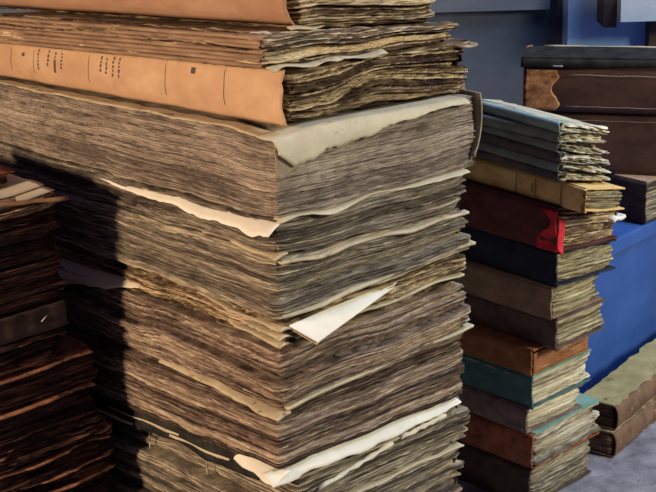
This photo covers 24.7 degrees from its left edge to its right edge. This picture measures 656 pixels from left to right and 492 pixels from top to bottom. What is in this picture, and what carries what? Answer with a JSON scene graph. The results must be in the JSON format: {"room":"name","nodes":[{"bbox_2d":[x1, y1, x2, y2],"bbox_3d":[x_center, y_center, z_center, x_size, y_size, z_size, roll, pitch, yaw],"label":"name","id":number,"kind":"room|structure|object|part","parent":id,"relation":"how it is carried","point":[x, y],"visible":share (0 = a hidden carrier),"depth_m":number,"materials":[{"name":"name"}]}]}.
{"room":"archive room","nodes":[
{"label":"archive room","id":0,"kind":"room"},
{"bbox_2d":[426,0,562,105],"bbox_3d":[-0.038,-1.276,3.073,6.000,2.600,0.160,-2,19,0],"label":"wall","id":1,"kind":"structure","parent":0,"point":[495,71],"depth_m":3.27,"materials":[{"name":"paint"}]},
{"bbox_2d":[0,0,549,12],"bbox_3d":[-0.878,-0.800,3.127,2.692,0.690,0.025,-2,19,0],"label":"trim","id":2,"kind":"structure","parent":1,"relation":"attached to","point":[438,6],"depth_m":3.22,"materials":[{"name":"stone"}]},
{"bbox_2d":[562,0,645,45],"bbox_3d":[0.570,-1.258,2.964,0.166,2.600,0.070,-2,19,0],"label":"trim","id":3,"kind":"structure","parent":1,"relation":"attached to","point":[580,26],"depth_m":3.20,"materials":[{"name":"blue paint"}]},
{"bbox_2d":[597,0,616,27],"bbox_3d":[0.582,-0.566,3.118,0.027,0.210,0.080,-2,19,0],"label":"trim","id":4,"kind":"structure","parent":1,"relation":"attached to","point":[606,9],"depth_m":3.11,"materials":[{"name":"brown wood"}]},
{"bbox_2d":[617,0,655,21],"bbox_3d":[0.891,-0.511,3.119,0.588,0.052,0.120,-2,19,0],"label":"trim","id":5,"kind":"structure","parent":1,"relation":"attached to","point":[627,10],"depth_m":3.06,"materials":[{"name":"white paint"}]},
{"bbox_2d":[645,21,655,45],"bbox_3d":[0.783,-1.258,2.945,0.260,2.600,0.110,-2,19,0],"label":"trim","id":6,"kind":"structure","parent":1,"relation":"attached to","point":[650,32],"depth_m":3.16,"materials":[{"name":"brown wood"}]},
{"bbox_2d":[456,420,655,491],"bbox_3d":[0.019,0.655,1.487,6.000,0.050,4.400,-2,19,0],"label":"floor","id":7,"kind":"structure","parent":0,"point":[633,468],"depth_m":2.29,"materials":[{"name":"grey stone"}]},
{"bbox_2d":[455,437,591,491],"bbox_3d":[0.271,0.312,2.303,0.158,0.064,0.223,-19,25,-41],"label":"book","id":8,"kind":"object","parent":7,"relation":"on","point":[488,471],"visible":0.34,"depth_m":2.23,"materials":[{"name":"brown leather"}]},
{"bbox_2d":[458,392,600,469],"bbox_3d":[0.276,0.255,2.287,0.174,0.060,0.230,-19,25,-41],"label":"book","id":9,"kind":"object","parent":8,"relation":"on","point":[540,445],"visible":0.35,"depth_m":2.21,"materials":[{"name":"brown paper"}]},
{"bbox_2d":[458,383,582,434],"bbox_3d":[0.256,0.214,2.261,0.129,0.041,0.224,-18,24,-39],"label":"book","id":10,"kind":"object","parent":9,"relation":"on","point":[517,417],"visible":0.43,"depth_m":2.19,"materials":[{"name":"brown leather"}]},
{"bbox_2d":[460,349,591,409],"bbox_3d":[0.265,0.169,2.252,0.142,0.052,0.223,-18,25,-40],"label":"book","id":11,"kind":"object","parent":10,"relation":"on","point":[522,389],"visible":0.46,"depth_m":2.17,"materials":[{"name":"teal paper"}]},
{"bbox_2d":[459,321,588,376],"bbox_3d":[0.261,0.128,2.237,0.138,0.042,0.222,-18,25,-40],"label":"book","id":12,"kind":"object","parent":11,"relation":"on","point":[519,355],"visible":0.39,"depth_m":2.16,"materials":[{"name":"orange leather"}]},
{"bbox_2d":[463,293,605,351],"bbox_3d":[0.276,0.086,2.225,0.117,0.048,0.252,-18,25,-40],"label":"book","id":13,"kind":"object","parent":12,"relation":"on","point":[556,333],"visible":0.48,"depth_m":2.15,"materials":[{"name":"brown leather"}]},
{"bbox_2d":[453,259,602,319],"bbox_3d":[0.269,0.041,2.211,0.115,0.050,0.252,-18,24,-39],"label":"book","id":14,"kind":"object","parent":13,"relation":"on","point":[516,292],"visible":0.47,"depth_m":2.13,"materials":[{"name":"brown leather"}]},
{"bbox_2d":[458,226,616,287],"bbox_3d":[0.283,-0.007,2.202,0.132,0.056,0.253,-17,24,-38],"label":"book","id":15,"kind":"object","parent":14,"relation":"on","point":[550,268],"visible":0.52,"depth_m":2.12,"materials":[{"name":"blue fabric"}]},
{"bbox_2d":[458,179,625,255],"bbox_3d":[0.286,-0.059,2.187,0.152,0.074,0.260,-17,24,-38],"label":"book","id":16,"kind":"object","parent":15,"relation":"on","point":[496,211],"visible":0.66,"depth_m":2.11,"materials":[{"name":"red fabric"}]},
{"bbox_2d":[462,157,624,213],"bbox_3d":[0.296,-0.093,2.135,0.090,0.048,0.265,-16,23,-36],"label":"book","id":17,"kind":"object","parent":16,"relation":"on","point":[577,195],"visible":0.76,"depth_m":2.07,"materials":[{"name":"leather"}]},
{"bbox_2d":[476,149,610,182],"bbox_3d":[0.288,-0.120,2.128,0.100,0.032,0.233,-14,22,-32],"label":"booklet","id":18,"kind":"object","parent":17,"relation":"on","point":[565,175],"visible":0.47,"depth_m":2.06,"materials":[{"name":"paper"}]},
{"bbox_2d":[478,141,610,173],"bbox_3d":[0.285,-0.132,2.121,0.100,0.033,0.235,-14,22,-33],"label":"booklet","id":19,"kind":"object","parent":18,"relation":"on","point":[502,151],"visible":0.55,"depth_m":2.05,"materials":[{"name":"grey paper"}]},
{"bbox_2d":[480,131,609,165],"bbox_3d":[0.285,-0.144,2.115,0.100,0.033,0.236,-15,22,-34],"label":"booklet","id":20,"kind":"object","parent":19,"relation":"on","point":[563,156],"visible":0.55,"depth_m":2.04,"materials":[{"name":"paper"}]},
{"bbox_2d":[481,125,608,153],"bbox_3d":[0.284,-0.158,2.113,0.100,0.033,0.230,-14,22,-33],"label":"booklet","id":21,"kind":"object","parent":20,"relation":"on","point":[578,147],"visible":0.5,"depth_m":2.04,"materials":[{"name":"grey paper"}]},
{"bbox_2d":[482,112,606,142],"bbox_3d":[0.276,-0.171,2.108,0.100,0.033,0.236,-16,23,-37],"label":"booklet","id":22,"kind":"object","parent":21,"relation":"on","point":[491,120],"visible":0.65,"depth_m":2.04,"materials":[{"name":"grey paper"}]},
{"bbox_2d":[482,99,608,134],"bbox_3d":[0.285,-0.184,2.104,0.100,0.032,0.231,-14,22,-32],"label":"booklet","id":23,"kind":"object","parent":22,"relation":"on","point":[530,116],"visible":0.84,"depth_m":2.04,"materials":[{"name":"blue paper"}]},
{"bbox_2d":[578,219,655,393],"bbox_3d":[0.512,-0.001,2.876,0.450,0.278,0.820,14,24,39],"label":"bench","id":24,"kind":"object","parent":7,"relation":"on","point":[628,312],"visible":0.02,"depth_m":2.55,"materials":[{"name":"paint"}]},
{"bbox_2d":[602,174,655,224],"bbox_3d":[0.503,-0.134,2.718,0.225,0.076,0.344,-18,24,-39],"label":"book","id":25,"kind":"object","parent":24,"relation":"on","point":[638,199],"visible":0.1,"depth_m":2.55,"materials":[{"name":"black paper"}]},
{"bbox_2d":[544,111,655,175],"bbox_3d":[0.543,-0.190,2.589,0.345,0.112,0.118,3,19,14],"label":"book","id":26,"kind":"object","parent":25,"relation":"on","point":[630,144],"visible":0.38,"depth_m":2.54,"materials":[{"name":"brown leather"}]},
{"bbox_2d":[523,68,655,113],"bbox_3d":[0.512,-0.276,2.556,0.346,0.078,0.115,3,19,14],"label":"book","id":27,"kind":"object","parent":26,"relation":"on","point":[630,91],"visible":0.87,"depth_m":2.52,"materials":[{"name":"brown leather"}]},
{"bbox_3d":[0.345,-0.283,2.598,0.002,0.070,0.100,3,19,14],"label":"suede panel","id":28,"kind":"part","parent":27,"relation":"part of","materials":[{"name":"brown leather"}]},
{"bbox_2d":[521,45,655,68],"bbox_3d":[0.508,-0.319,2.541,0.351,0.020,0.106,3,19,12],"label":"book","id":29,"kind":"object","parent":27,"relation":"on","point":[546,56],"visible":1,"depth_m":2.52,"materials":[{"name":"black leather"}]},
{"bbox_2d":[588,396,655,457],"bbox_3d":[0.551,0.242,2.520,0.073,0.043,0.464,11,23,34],"label":"folio","id":30,"kind":"object","parent":7,"relation":"on","point":[608,442],"visible":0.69,"depth_m":2.35,"materials":[{"name":"brown leather"}]},
{"bbox_2d":[584,339,655,430],"bbox_3d":[0.553,0.199,2.512,0.071,0.043,0.462,11,23,34],"label":"folio","id":31,"kind":"object","parent":30,"relation":"on","point":[632,385],"visible":0.88,"depth_m":2.38,"materials":[{"name":"beige paper"}]},
{"bbox_3d":[-0.487,0.429,1.990,0.309,0.087,0.309,-18,24,-39],"label":"book","id":32,"kind":"object","parent":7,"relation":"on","visible":0},
{"bbox_3d":[-0.490,0.347,1.965,0.312,0.090,0.311,-18,24,-39],"label":"book","id":33,"kind":"object","parent":32,"relation":"on","visible":0},
{"bbox_2d":[0,411,114,491],"bbox_3d":[-0.491,0.264,1.933,0.316,0.093,0.322,-18,24,-39],"label":"book","id":34,"kind":"object","parent":33,"relation":"on","point":[74,459],"visible":0.63,"depth_m":1.88,"materials":[{"name":"orange paper"}]},
{"bbox_2d":[0,381,100,455],"bbox_3d":[-0.505,0.199,1.901,0.316,0.058,0.318,-18,24,-39],"label":"book","id":35,"kind":"object","parent":34,"relation":"on","point":[52,414],"visible":0.51,"depth_m":1.84,"materials":[{"name":"orange paper"}]},
{"bbox_2d":[0,333,98,410],"bbox_3d":[-0.500,0.149,1.889,0.310,0.047,0.316,-18,24,-39],"label":"book","id":36,"kind":"object","parent":35,"relation":"on","point":[74,366],"visible":0.63,"depth_m":1.84,"materials":[{"name":"orange paper"}]},
{"bbox_2d":[0,326,65,376],"bbox_3d":[-0.533,0.119,1.851,0.314,0.043,0.315,-18,24,-39],"label":"book","id":37,"kind":"object","parent":36,"relation":"on","point":[38,349],"visible":0.59,"depth_m":1.81,"materials":[{"name":"brown paper"}]},
{"bbox_2d":[0,297,69,344],"bbox_3d":[-0.532,0.082,1.840,0.314,0.038,0.311,-18,24,-39],"label":"book","id":38,"kind":"object","parent":37,"relation":"on","point":[35,319],"visible":0.63,"depth_m":1.80,"materials":[{"name":"brown leather"}]},
{"bbox_2d":[0,254,67,314],"bbox_3d":[-0.531,0.039,1.827,0.311,0.056,0.311,-18,24,-39],"label":"book","id":39,"kind":"object","parent":38,"relation":"on","point":[26,284],"visible":0.73,"depth_m":1.79,"materials":[{"name":"brown paper"}]},
{"bbox_2d":[0,217,59,268],"bbox_3d":[-0.533,-0.008,1.810,0.312,0.050,0.308,-18,24,-39],"label":"book","id":40,"kind":"object","parent":39,"relation":"on","point":[32,241],"visible":0.74,"depth_m":1.77,"materials":[{"name":"brown paper"}]},
{"bbox_2d":[0,174,55,230],"bbox_3d":[-0.533,-0.048,1.793,0.310,0.040,0.306,-18,24,-39],"label":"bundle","id":41,"kind":"object","parent":40,"relation":"on","point":[16,188],"visible":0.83,"depth_m":1.77,"materials":[{"name":"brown aged paper"}]},
{"bbox_2d":[0,166,14,183],"bbox_3d":[-0.501,-0.083,1.801,0.175,0.017,0.188,-18,24,-39],"label":"book","id":42,"kind":"object","parent":41,"relation":"on","point":[4,172],"visible":1,"depth_m":1.79,"materials":[{"name":"orange leather"}]},
{"bbox_2d":[0,195,68,205],"bbox_3d":[-0.363,-0.050,1.736,0.125,0.007,0.006,-6,19,-13],"label":"stick","id":43,"kind":"object","parent":41,"relation":"on","point":[61,198],"visible":1,"depth_m":1.74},
{"bbox_3d":[-0.088,0.399,2.064,0.314,0.075,0.489,-18,24,-39],"label":"old ledger","id":44,"kind":"object","parent":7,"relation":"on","visible":0},
{"bbox_2d":[110,477,462,491],"bbox_3d":[-0.092,0.328,2.045,0.306,0.071,0.486,-18,24,-39],"label":"old ledger","id":45,"kind":"object","parent":44,"relation":"on","point":[119,487],"visible":0.02,"depth_m":2.02,"materials":[{"name":"beige paper"}]},
{"bbox_2d":[104,427,463,491],"bbox_3d":[-0.104,0.268,2.022,0.313,0.079,0.514,-18,24,-39],"label":"old ledger","id":46,"kind":"object","parent":45,"relation":"on","point":[139,467],"visible":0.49,"depth_m":1.91,"materials":[{"name":"brown paper"}]},
{"bbox_2d":[87,393,469,491],"bbox_3d":[-0.104,0.206,2.010,0.320,0.089,0.517,-18,24,-39],"label":"old ledger","id":47,"kind":"object","parent":46,"relation":"on","point":[426,437],"visible":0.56,"depth_m":1.85,"materials":[{"name":"brown paper"}]},
{"bbox_2d":[63,323,464,487],"bbox_3d":[-0.112,0.153,1.976,0.335,0.113,0.515,-18,24,-39],"label":"old ledger","id":48,"kind":"object","parent":47,"relation":"on","point":[353,417],"visible":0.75,"depth_m":1.81,"materials":[{"name":"brown paper"}]},
{"bbox_2d":[59,265,473,421],"bbox_3d":[-0.110,0.070,1.956,0.330,0.089,0.516,-18,24,-39],"label":"old ledger","id":49,"kind":"object","parent":48,"relation":"on","point":[272,381],"visible":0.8,"depth_m":1.78,"materials":[{"name":"brown paper"}]},
{"bbox_2d":[53,238,465,348],"bbox_3d":[-0.104,0.013,1.931,0.317,0.048,0.548,-18,24,-39],"label":"old ledger","id":50,"kind":"object","parent":49,"relation":"on","point":[315,325],"visible":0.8,"depth_m":1.77,"materials":[{"name":"brown paper"}]},
{"bbox_2d":[9,173,475,319],"bbox_3d":[-0.166,-0.023,1.987,0.329,0.148,0.677,-18,24,-39],"label":"old ledger","id":51,"kind":"object","parent":50,"relation":"on","point":[298,282],"visible":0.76,"depth_m":1.76,"materials":[{"name":"brown paper"}]},
{"bbox_2d":[0,141,465,261],"bbox_3d":[-0.167,-0.104,1.966,0.318,0.066,0.671,-18,24,-39],"label":"old ledger","id":52,"kind":"object","parent":51,"relation":"on","point":[383,210],"visible":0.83,"depth_m":1.76,"materials":[{"name":"brown paper"}]},
{"bbox_2d":[0,76,482,237],"bbox_3d":[-0.164,-0.168,1.940,0.348,0.116,0.672,-18,24,-39],"label":"old ledger","id":53,"kind":"object","parent":52,"relation":"on","point":[327,164],"visible":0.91,"depth_m":1.73,"materials":[{"name":"brown paper"}]},
{"bbox_2d":[0,38,477,126],"bbox_3d":[-0.141,-0.240,1.928,0.325,0.106,0.624,-18,24,-39],"label":"old ledger","id":54,"kind":"object","parent":53,"relation":"on","point":[291,94],"visible":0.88,"depth_m":1.73,"materials":[{"name":"orange paper"}]},
{"bbox_2d":[0,11,459,73],"bbox_3d":[-0.160,-0.278,1.893,0.316,0.094,0.630,-18,24,-39],"label":"old ledger","id":55,"kind":"object","parent":54,"relation":"on","point":[273,49],"visible":0.96,"depth_m":1.70,"materials":[{"name":"paper"}]},
{"bbox_2d":[0,0,434,30],"bbox_3d":[-0.204,-0.346,1.935,0.237,0.166,0.736,-18,24,-39],"label":"old ledger","id":56,"kind":"object","parent":55,"relation":"on","point":[290,14],"visible":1,"depth_m":1.70,"materials":[{"name":"orange paper"}]}
]}

